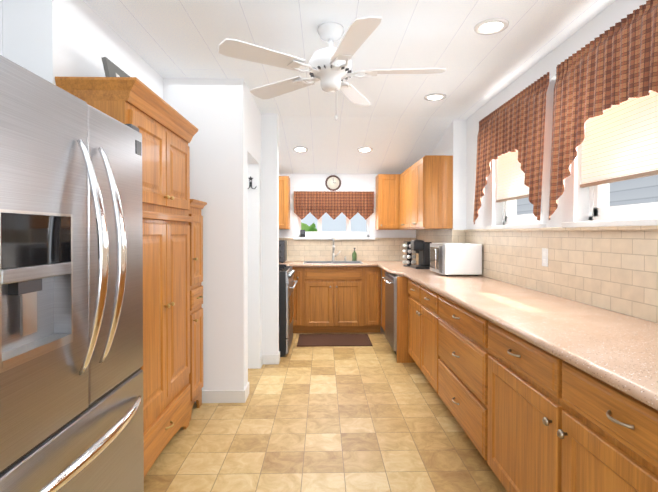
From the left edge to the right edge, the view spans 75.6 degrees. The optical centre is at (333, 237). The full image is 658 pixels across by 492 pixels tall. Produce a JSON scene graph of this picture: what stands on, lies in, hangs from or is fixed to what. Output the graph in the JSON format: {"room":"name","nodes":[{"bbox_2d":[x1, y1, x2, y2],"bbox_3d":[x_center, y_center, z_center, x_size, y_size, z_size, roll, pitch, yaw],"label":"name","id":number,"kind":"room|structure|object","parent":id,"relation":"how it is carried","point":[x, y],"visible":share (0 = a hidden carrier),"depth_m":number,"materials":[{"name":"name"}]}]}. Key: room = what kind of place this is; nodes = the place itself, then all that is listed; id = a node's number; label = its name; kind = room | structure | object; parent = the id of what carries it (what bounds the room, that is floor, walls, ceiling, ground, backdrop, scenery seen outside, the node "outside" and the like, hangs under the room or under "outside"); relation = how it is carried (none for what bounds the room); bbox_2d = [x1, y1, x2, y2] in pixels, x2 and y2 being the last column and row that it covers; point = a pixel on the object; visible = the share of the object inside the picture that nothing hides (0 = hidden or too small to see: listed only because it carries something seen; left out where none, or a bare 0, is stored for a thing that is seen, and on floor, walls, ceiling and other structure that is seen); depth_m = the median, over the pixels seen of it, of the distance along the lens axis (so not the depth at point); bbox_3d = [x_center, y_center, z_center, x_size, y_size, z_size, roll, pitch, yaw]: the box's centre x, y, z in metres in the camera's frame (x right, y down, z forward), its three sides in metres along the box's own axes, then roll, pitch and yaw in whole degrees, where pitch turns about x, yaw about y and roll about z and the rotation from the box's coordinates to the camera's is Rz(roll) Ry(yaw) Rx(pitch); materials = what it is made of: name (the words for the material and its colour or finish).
{"room":"kitchen","nodes":[
{"label":"kitchen","id":0,"kind":"room"},
{"bbox_2d":[0,0,163,99],"bbox_3d":[-1.398,0.008,2.654,0.220,2.550,1.460,0,1,-1],"label":"wall","id":1,"kind":"structure","parent":0,"point":[50,39],"depth_m":2.00,"materials":[{"name":"white paint"}]},
{"bbox_2d":[164,78,223,389],"bbox_3d":[-1.059,0.001,3.337,0.450,2.550,0.130,0,1,-1],"label":"wall","id":2,"kind":"structure","parent":0,"point":[200,101],"depth_m":3.27,"materials":[{"name":"white paint"}]},
{"bbox_2d":[194,351,279,402],"bbox_3d":[-1.355,1.224,3.812,1.642,0.095,1.092,0,1,-1],"label":"baseboard","id":3,"kind":"structure","parent":2,"relation":"attached to","point":[224,396],"depth_m":3.28,"materials":[{"name":"white"}]},
{"bbox_2d":[224,79,263,389],"bbox_3d":[-0.764,-0.003,3.749,0.120,2.550,0.940,0,1,-1],"label":"wall","id":4,"kind":"structure","parent":0,"point":[233,144],"depth_m":3.29,"materials":[{"name":"white paint"}]},
{"bbox_2d":[248,176,256,188],"bbox_3d":[-0.794,-0.529,4.071,0.126,0.132,0.044,0,1,-1],"label":"hook","id":5,"kind":"object","parent":4,"relation":"attached to","point":[250,182],"visible":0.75,"depth_m":4.09,"materials":[{"name":"black metal"}]},
{"bbox_2d":[264,114,278,354],"bbox_3d":[-0.887,-0.009,4.297,0.660,2.550,0.120,0,1,-1],"label":"wall","id":6,"kind":"structure","parent":0,"point":[271,121],"depth_m":4.24,"materials":[{"name":"white paint"}]},
{"bbox_2d":[144,326,506,491],"bbox_3d":[-0.237,1.338,2.211,4.200,0.100,8.610,0,1,-1],"label":"floor","id":7,"kind":"structure","parent":0,"point":[376,417],"depth_m":2.74,"materials":[{"name":"tile"}]},
{"bbox_2d":[0,55,143,491],"bbox_3d":[-1.216,0.404,1.417,0.925,1.785,1.030,0,1,-1],"label":"refrigerator","id":8,"kind":"object","parent":7,"relation":"on","point":[71,323],"visible":1,"depth_m":1.37,"materials":[{"name":"grey metal"}]},
{"bbox_2d":[55,77,197,476],"bbox_3d":[-1.096,0.273,2.434,0.367,2.025,0.970,0,1,-1],"label":"pantry","id":9,"kind":"object","parent":7,"relation":"on","point":[167,131],"visible":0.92,"depth_m":2.36,"materials":[{"name":"brown wood"}]},
{"bbox_2d":[101,57,129,76],"bbox_3d":[-1.117,-0.815,2.382,0.051,0.151,0.600,0,1,-1],"label":"sign board","id":10,"kind":"object","parent":9,"relation":"on","point":[111,69],"visible":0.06,"depth_m":2.12,"materials":[{"name":"grey metal"}]},
{"bbox_2d":[188,199,206,421],"bbox_3d":[-1.121,0.506,3.077,0.348,1.545,0.348,0,1,-1],"label":"pantry cabinet","id":11,"kind":"object","parent":7,"relation":"on","point":[196,308],"visible":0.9,"depth_m":3.05,"materials":[{"name":"brown wood"}]},
{"bbox_2d":[279,264,297,356],"bbox_3d":[-0.836,0.792,4.856,0.822,0.935,0.760,0,1,-1],"label":"range","id":12,"kind":"object","parent":7,"relation":"on","point":[286,281],"visible":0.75,"depth_m":4.49,"materials":[{"name":"black metal"}]},
{"bbox_2d":[292,267,303,332],"bbox_3d":[-0.572,0.814,5.786,0.300,0.872,0.606,0,1,-1],"label":"base cabinet","id":13,"kind":"object","parent":7,"relation":"on","point":[299,271],"depth_m":5.49,"materials":[{"name":"brown wood"}]},
{"bbox_2d":[279,261,294,266],"bbox_3d":[-0.889,0.362,5.330,0.720,0.038,0.180,0,1,-1],"label":"countertop","id":14,"kind":"structure","parent":13,"relation":"on","point":[288,263],"depth_m":5.59,"materials":[{"name":"beige stone"}]},
{"bbox_2d":[279,240,286,262],"bbox_3d":[-0.875,0.188,5.786,0.455,0.300,0.367,0,1,-1],"label":"toaster oven","id":15,"kind":"object","parent":14,"relation":"on","point":[282,251],"visible":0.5,"depth_m":5.63,"materials":[{"name":"black metal"}]},
{"bbox_2d":[300,275,367,332],"bbox_3d":[-0.003,0.900,5.799,0.840,0.700,0.610,0,1,-1],"label":"base cabinet","id":16,"kind":"object","parent":7,"relation":"on","point":[336,299],"depth_m":5.50,"materials":[{"name":"brown wood"}]},
{"bbox_2d":[295,261,374,266],"bbox_3d":[-0.326,0.357,5.763,1.866,0.038,0.657,0,1,-1],"label":"countertop","id":17,"kind":"structure","parent":16,"relation":"on","point":[297,263],"depth_m":5.46,"materials":[{"name":"beige stone"}]},
{"bbox_2d":[303,261,362,263],"bbox_3d":[-0.003,0.430,5.803,0.800,0.196,0.440,0,1,-1],"label":"sink","id":18,"kind":"object","parent":17,"relation":"in","point":[325,262],"visible":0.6,"depth_m":5.96,"materials":[{"name":"metal"}]},
{"bbox_2d":[352,248,356,260],"bbox_3d":[0.302,0.236,6.014,0.064,0.185,0.071,0,1,-1],"label":"soap bottle","id":19,"kind":"object","parent":18,"relation":"on","point":[354,255],"visible":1,"depth_m":5.99,"materials":[{"name":"green"}]},
{"bbox_2d":[331,233,340,260],"bbox_3d":[0.043,0.131,5.916,0.132,0.400,0.236,0,1,-1],"label":"faucet","id":20,"kind":"object","parent":17,"relation":"on","point":[333,254],"visible":1,"depth_m":5.98,"materials":[{"name":"silver metal"}]},
{"bbox_2d":[297,334,372,346],"bbox_3d":[0.012,1.250,5.197,0.880,0.012,0.570,0,1,-1],"label":"mat","id":21,"kind":"object","parent":7,"relation":"on","point":[311,340],"visible":1,"depth_m":5.14,"materials":[{"name":"brown fabric"}]},
{"bbox_2d":[360,267,380,332],"bbox_3d":[0.518,0.814,5.812,0.202,0.872,0.606,0,1,-1],"label":"base cabinet","id":22,"kind":"object","parent":7,"relation":"on","point":[373,274],"depth_m":5.52,"materials":[{"name":"brown wood"}]},
{"bbox_2d":[381,272,398,354],"bbox_3d":[0.894,0.828,4.624,0.684,0.868,0.608,0,1,-1],"label":"dishwasher","id":23,"kind":"object","parent":7,"relation":"on","point":[390,280],"visible":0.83,"depth_m":4.45,"materials":[{"name":"silver metal"}]},
{"bbox_2d":[381,269,404,348],"bbox_3d":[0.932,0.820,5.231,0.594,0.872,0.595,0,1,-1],"label":"base cabinet","id":24,"kind":"object","parent":7,"relation":"on","point":[400,279],"depth_m":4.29,"materials":[{"name":"brown wood"}]},
{"bbox_2d":[375,261,657,409],"bbox_3d":[1.032,0.391,2.644,0.776,0.038,6.957,0,1,-1],"label":"countertop","id":25,"kind":"structure","parent":24,"relation":"on","point":[618,351],"depth_m":1.84,"materials":[{"name":"beige stone"}]},
{"bbox_2d":[403,241,415,266],"bbox_3d":[0.923,0.194,5.142,0.164,0.299,0.163,0,1,-1],"label":"carousel","id":26,"kind":"object","parent":25,"relation":"on","point":[409,256],"visible":0.9,"depth_m":5.10,"materials":[{"name":"black plastic"}]},
{"bbox_2d":[410,240,431,268],"bbox_3d":[1.000,0.185,4.844,0.200,0.324,0.300,0,1,-1],"label":"coffee maker","id":27,"kind":"object","parent":25,"relation":"on","point":[421,248],"visible":0.96,"depth_m":4.73,"materials":[{"name":"black plastic"}]},
{"bbox_2d":[430,243,481,275],"bbox_3d":[1.168,0.204,4.148,0.407,0.300,0.480,0,1,-1],"label":"microwave","id":28,"kind":"object","parent":25,"relation":"on","point":[446,259],"visible":1,"depth_m":3.91,"materials":[{"name":"white metal"}]},
{"bbox_2d":[405,277,432,386],"bbox_3d":[1.085,0.836,3.741,0.640,0.872,1.118,0,1,-1],"label":"base cabinet","id":29,"kind":"object","parent":7,"relation":"on","point":[418,299],"depth_m":3.78,"materials":[{"name":"brown wood"}]},
{"bbox_2d":[433,292,480,453],"bbox_3d":[1.109,0.847,2.711,0.640,0.872,0.943,0,1,-1],"label":"base cabinet","id":30,"kind":"object","parent":7,"relation":"on","point":[456,329],"depth_m":2.67,"materials":[{"name":"brown wood"}]},
{"bbox_2d":[481,317,552,491],"bbox_3d":[1.129,0.856,1.896,0.640,0.872,0.687,0,1,-1],"label":"base cabinet","id":31,"kind":"object","parent":7,"relation":"on","point":[529,417],"depth_m":1.89,"materials":[{"name":"brown wood"}]},
{"bbox_2d":[553,355,657,491],"bbox_3d":[1.145,0.863,1.226,0.640,0.872,0.655,0,1,-1],"label":"base cabinet","id":32,"kind":"object","parent":7,"relation":"on","point":[605,439],"depth_m":1.32,"materials":[{"name":"brown wood"}]},
{"bbox_2d":[279,174,415,237],"bbox_3d":[-0.148,-0.005,6.215,2.710,2.500,0.220,0,1,-1],"label":"wall","id":33,"kind":"structure","parent":0,"point":[319,180],"depth_m":6.10,"materials":[{"name":"white paint"}]},
{"bbox_2d":[279,176,289,228],"bbox_3d":[-0.943,-0.479,5.920,0.662,0.725,0.318,0,1,-1],"label":"upper cabinet","id":34,"kind":"object","parent":33,"relation":"attached to","point":[284,202],"visible":0.35,"depth_m":5.77,"materials":[{"name":"brown wood"}]},
{"bbox_2d":[325,175,340,190],"bbox_3d":[0.000,-0.783,6.084,0.230,0.230,0.032,0,1,-1],"label":"wall clock","id":35,"kind":"object","parent":33,"relation":"attached to","point":[332,182],"visible":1,"depth_m":6.08,"materials":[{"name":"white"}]},
{"bbox_2d":[292,191,374,219],"bbox_3d":[0.011,-0.455,6.046,1.180,0.405,0.061,0,1,-1],"label":"valance","id":36,"kind":"object","parent":33,"relation":"attached to","point":[333,205],"visible":1,"depth_m":6.04,"materials":[{"name":"brown fabric"}]},
{"bbox_2d":[293,187,375,239],"bbox_3d":[0.014,-0.349,6.160,1.190,0.750,0.210,0,1,-1],"label":"window","id":37,"kind":"structure","parent":33,"relation":"in","point":[369,233],"depth_m":6.10,"materials":[{"name":"white"}]},
{"bbox_2d":[300,230,304,236],"bbox_3d":[-0.434,-0.060,6.067,0.070,0.107,0.020,0,1,-1],"label":"gadget","id":38,"kind":"object","parent":37,"relation":"on","point":[302,233],"visible":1,"depth_m":6.06,"materials":[{"name":"black plastic"}]},
{"bbox_2d":[279,238,414,260],"bbox_3d":[-0.035,0.111,6.094,2.490,0.448,0.030,0,1,-1],"label":"tile backsplash","id":39,"kind":"structure","parent":33,"relation":"attached to","point":[379,249],"depth_m":6.10,"materials":[{"name":"beige tile"}]},
{"bbox_2d":[375,174,398,229],"bbox_3d":[0.766,-0.492,5.960,0.305,0.760,0.318,0,1,-1],"label":"upper cabinet","id":40,"kind":"object","parent":33,"relation":"attached to","point":[387,185],"depth_m":5.81,"materials":[{"name":"brown wood"}]},
{"bbox_2d":[83,0,615,173],"bbox_3d":[-0.235,-1.071,2.085,4.200,0.479,8.410,0,1,-1],"label":"ceiling","id":41,"kind":"structure","parent":0,"point":[400,124],"depth_m":2.82,"materials":[{"name":"paint"}]},
{"bbox_2d":[293,146,307,152],"bbox_3d":[-0.398,-1.075,5.177,0.190,0.043,0.187,0,1,-1],"label":"ceiling light","id":42,"kind":"object","parent":41,"relation":"attached to","point":[300,149],"visible":0.96,"depth_m":5.17,"materials":[{"name":"white"}]},
{"bbox_2d":[218,16,445,119],"bbox_3d":[0.026,-0.945,2.457,1.238,0.540,1.261,0,1,-1],"label":"ceiling fan","id":43,"kind":"object","parent":41,"relation":"hanging from","point":[330,68],"visible":1,"depth_m":2.38,"materials":[{"name":"white plastic"}]},
{"bbox_2d":[357,147,372,152],"bbox_3d":[0.391,-1.075,5.196,0.190,0.043,0.187,0,1,-1],"label":"ceiling light","id":44,"kind":"object","parent":41,"relation":"attached to","point":[365,149],"visible":1,"depth_m":5.18,"materials":[{"name":"white plastic"}]},
{"bbox_2d":[424,93,445,100],"bbox_3d":[0.887,-1.222,3.696,0.190,0.010,0.190,0,1,-1],"label":"recessed light","id":45,"kind":"object","parent":41,"relation":"in","point":[435,97],"visible":0.98,"depth_m":3.69,"materials":[{"name":"white plastic"}]},
{"bbox_2d":[474,18,508,34],"bbox_3d":[0.907,-1.208,2.436,0.190,0.010,0.190,0,1,-1],"label":"recessed light","id":46,"kind":"object","parent":41,"relation":"in","point":[491,26],"visible":1,"depth_m":2.43,"materials":[{"name":"white"}]},
{"bbox_2d":[430,0,654,322],"bbox_3d":[1.482,0.013,2.248,0.360,2.550,8.230,0,1,-1],"label":"wall","id":47,"kind":"structure","parent":0,"point":[458,141],"depth_m":3.23,"materials":[{"name":"white paint"}]},
{"bbox_2d":[399,170,406,229],"bbox_3d":[1.067,-0.486,5.446,0.313,0.760,0.676,0,1,-1],"label":"upper cabinet","id":48,"kind":"object","parent":47,"relation":"attached to","point":[403,176],"depth_m":5.49,"materials":[{"name":"brown wood"}]},
{"bbox_2d":[407,155,452,229],"bbox_3d":[1.084,-0.479,4.765,0.313,0.760,0.688,0,1,-1],"label":"upper cabinet","id":49,"kind":"object","parent":47,"relation":"attached to","point":[418,195],"depth_m":4.42,"materials":[{"name":"brown wood"}]},
{"bbox_2d":[415,229,454,260],"bbox_3d":[1.221,0.120,5.262,0.018,0.448,1.692,0,1,-1],"label":"tile backsplash","id":50,"kind":"structure","parent":47,"relation":"attached to","point":[427,235],"depth_m":5.03,"materials":[{"name":"beige tile"}]},
{"bbox_2d":[473,72,555,223],"bbox_3d":[1.350,-0.583,3.288,0.135,0.940,1.250,0,1,-1],"label":"curtain","id":51,"kind":"object","parent":47,"relation":"hanging from","point":[515,123],"visible":1,"depth_m":3.01,"materials":[{"name":"brown fabric"}]},
{"bbox_2d":[485,223,546,228],"bbox_3d":[1.439,-0.085,3.326,0.135,0.032,0.970,0,1,-1],"label":"window sill","id":52,"kind":"structure","parent":47,"relation":"attached to","point":[528,226],"depth_m":3.14,"materials":[{"name":"white"}]},
{"bbox_2d":[492,150,542,225],"bbox_3d":[1.496,-0.542,3.322,0.161,0.886,0.872,0,1,-1],"label":"window","id":53,"kind":"structure","parent":47,"relation":"in","point":[508,178],"depth_m":3.55,"materials":[{"name":"white"}]},
{"bbox_2d":[459,226,657,322],"bbox_3d":[1.440,0.167,1.283,0.050,0.437,6.300,0,1,-1],"label":"tile backsplash","id":54,"kind":"structure","parent":47,"relation":"attached to","point":[614,269],"depth_m":2.42,"materials":[{"name":"beige tile"}]},
{"bbox_2d":[542,248,547,266],"bbox_3d":[1.412,0.132,2.832,0.007,0.120,0.070,0,1,-1],"label":"electrical outlet","id":55,"kind":"object","parent":54,"relation":"attached to","point":[544,256],"visible":1,"depth_m":2.83,"materials":[{"name":"white plastic"}]},
{"bbox_2d":[549,0,657,219],"bbox_3d":[1.380,-0.570,2.014,0.135,0.940,1.220,0,1,-1],"label":"curtain","id":56,"kind":"object","parent":47,"relation":"hanging from","point":[617,64],"visible":1,"depth_m":2.16,"materials":[{"name":"brown fabric"}]},
{"bbox_2d":[561,218,657,227],"bbox_3d":[1.468,-0.072,2.106,0.135,0.032,0.970,0,1,-1],"label":"window sill","id":57,"kind":"structure","parent":47,"relation":"attached to","point":[634,222],"depth_m":2.12,"materials":[{"name":"white"}]},
{"bbox_2d":[573,90,657,221],"bbox_3d":[1.525,-0.529,2.103,0.161,0.886,0.872,0,1,-1],"label":"window","id":58,"kind":"structure","parent":47,"relation":"in","point":[619,143],"depth_m":2.23,"materials":[{"name":"white"}]},
{"label":"outside","id":59,"kind":"structure","parent":0,"visible":0},
{"bbox_2d":[301,213,365,231],"bbox_3d":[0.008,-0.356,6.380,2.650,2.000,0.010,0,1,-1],"label":"outside view","id":60,"kind":"structure","parent":59,"point":[309,222],"depth_m":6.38,"materials":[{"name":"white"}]},
{"bbox_2d":[517,176,649,214],"bbox_3d":[1.691,-0.574,3.327,0.010,2.100,2.070,0,1,-1],"label":"building","id":61,"kind":"structure","parent":59,"point":[524,205],"depth_m":2.50,"materials":[{"name":"white"}]},
{"bbox_2d":[609,175,657,205],"bbox_3d":[1.720,-0.561,2.107,0.010,2.100,2.070,0,1,-1],"label":"building","id":62,"kind":"structure","parent":59,"point":[653,187],"depth_m":2.33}
]}

